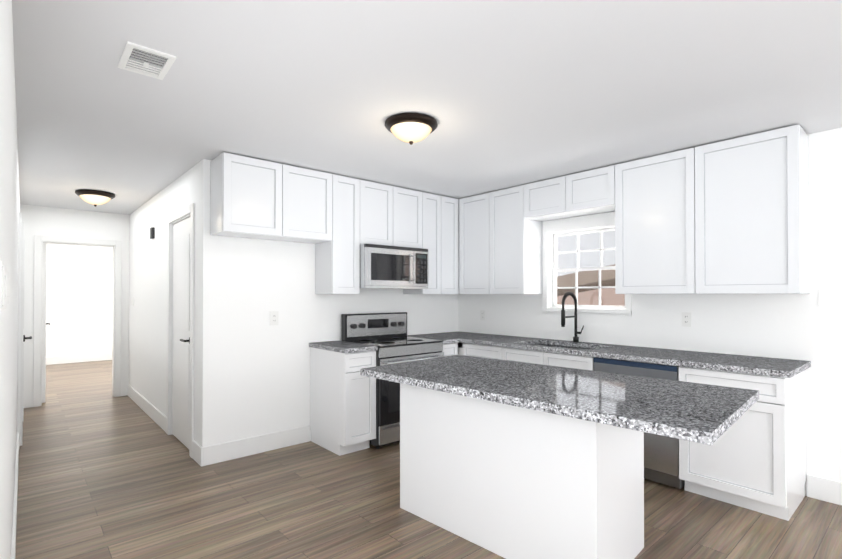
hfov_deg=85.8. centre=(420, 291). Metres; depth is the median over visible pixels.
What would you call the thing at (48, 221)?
wall
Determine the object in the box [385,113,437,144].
kitchen ceiling light
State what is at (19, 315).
door frame
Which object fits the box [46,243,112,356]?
wall
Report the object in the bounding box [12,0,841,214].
ceiling
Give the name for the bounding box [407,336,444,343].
countertop
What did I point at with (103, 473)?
floor
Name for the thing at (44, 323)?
room door
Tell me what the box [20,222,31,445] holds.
hall door
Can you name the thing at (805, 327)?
wall
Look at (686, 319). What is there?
outlet
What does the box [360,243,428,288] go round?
over-the-range microwave
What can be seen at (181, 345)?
hall door
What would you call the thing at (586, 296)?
backdrop
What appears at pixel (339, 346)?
countertop
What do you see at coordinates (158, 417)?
baseboard
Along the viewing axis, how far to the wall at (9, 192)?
1.53 m
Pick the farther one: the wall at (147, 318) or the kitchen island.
the wall at (147, 318)
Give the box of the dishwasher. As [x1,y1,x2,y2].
[594,357,684,488]
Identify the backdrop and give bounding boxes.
[557,230,624,305]
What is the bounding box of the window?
[542,211,631,315]
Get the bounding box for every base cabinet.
[310,347,375,455]
[442,343,457,355]
[458,342,502,359]
[502,347,593,370]
[679,366,805,520]
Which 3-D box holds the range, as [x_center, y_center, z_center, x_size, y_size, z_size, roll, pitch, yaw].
[-0.257,0.812,4.430,0.776,1.180,0.697,0,-1,-41]
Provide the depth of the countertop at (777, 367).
3.52 m
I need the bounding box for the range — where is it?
[341,312,443,448]
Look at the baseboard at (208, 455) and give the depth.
3.87 m
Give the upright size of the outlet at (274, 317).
0.125 m
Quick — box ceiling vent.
[117,41,175,79]
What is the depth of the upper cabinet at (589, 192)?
4.09 m
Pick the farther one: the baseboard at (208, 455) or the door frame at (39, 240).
the door frame at (39, 240)
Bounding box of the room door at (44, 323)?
[42,243,49,402]
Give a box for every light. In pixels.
[75,189,114,206]
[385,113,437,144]
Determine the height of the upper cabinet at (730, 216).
1.075 m
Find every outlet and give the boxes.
[270,311,278,325]
[480,310,484,319]
[682,312,690,326]
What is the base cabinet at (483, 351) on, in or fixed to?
on the floor
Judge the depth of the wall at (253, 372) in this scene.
3.95 m
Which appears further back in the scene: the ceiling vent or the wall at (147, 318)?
the wall at (147, 318)
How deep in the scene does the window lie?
4.44 m
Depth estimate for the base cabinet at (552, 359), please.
3.90 m
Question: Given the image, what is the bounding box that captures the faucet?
[561,292,583,341]
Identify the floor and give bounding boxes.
[15,360,841,558]
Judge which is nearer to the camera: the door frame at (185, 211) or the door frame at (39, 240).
the door frame at (185, 211)
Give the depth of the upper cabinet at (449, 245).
5.03 m
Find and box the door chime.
[150,227,154,238]
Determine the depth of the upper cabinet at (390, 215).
4.47 m
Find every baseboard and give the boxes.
[11,433,18,558]
[46,353,111,364]
[127,384,165,431]
[199,425,309,466]
[807,474,841,504]
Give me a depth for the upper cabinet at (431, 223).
4.86 m
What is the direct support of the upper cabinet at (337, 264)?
attached to the wall at (253, 372)
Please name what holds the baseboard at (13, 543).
attached to the wall at (9, 192)
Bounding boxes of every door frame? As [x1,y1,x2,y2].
[17,212,20,448]
[33,235,121,406]
[166,203,194,457]
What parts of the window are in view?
window sashes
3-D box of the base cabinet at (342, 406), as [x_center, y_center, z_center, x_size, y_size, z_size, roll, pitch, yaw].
[-0.716,0.961,4.117,0.318,0.878,0.618,0,-1,-41]
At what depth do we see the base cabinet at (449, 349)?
4.61 m
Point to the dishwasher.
(661, 459)
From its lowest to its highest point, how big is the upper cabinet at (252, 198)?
0.600 m
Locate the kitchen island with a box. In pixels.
[400,387,643,558]
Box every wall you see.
[0,0,19,558]
[20,204,128,407]
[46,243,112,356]
[129,163,198,442]
[198,159,457,446]
[458,128,841,495]
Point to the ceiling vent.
(144, 60)
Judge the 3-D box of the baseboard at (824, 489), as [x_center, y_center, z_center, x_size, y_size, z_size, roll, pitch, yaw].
[3.700,1.306,1.842,0.014,0.150,3.280,0,-1,-41]
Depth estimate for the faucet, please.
4.25 m
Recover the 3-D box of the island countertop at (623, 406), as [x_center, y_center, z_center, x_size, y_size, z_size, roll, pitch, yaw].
[0.608,0.486,2.433,1.054,0.040,1.894,0,-1,-41]
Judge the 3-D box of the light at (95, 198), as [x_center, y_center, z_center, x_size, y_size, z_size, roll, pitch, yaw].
[-3.482,-0.980,4.848,0.353,0.150,0.353,0,-1,-41]
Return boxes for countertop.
[309,340,377,353]
[360,355,758,444]
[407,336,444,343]
[417,292,810,377]
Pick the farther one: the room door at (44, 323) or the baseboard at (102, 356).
the baseboard at (102, 356)
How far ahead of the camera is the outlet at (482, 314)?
5.26 m
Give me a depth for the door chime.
4.99 m
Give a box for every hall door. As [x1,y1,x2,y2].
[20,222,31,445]
[172,217,189,448]
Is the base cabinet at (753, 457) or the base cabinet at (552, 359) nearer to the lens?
the base cabinet at (753, 457)
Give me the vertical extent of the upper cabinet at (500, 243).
1.075 m
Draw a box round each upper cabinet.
[210,152,331,243]
[315,174,359,293]
[360,180,421,247]
[403,192,440,293]
[441,196,458,293]
[459,185,542,293]
[524,165,614,221]
[615,125,809,293]

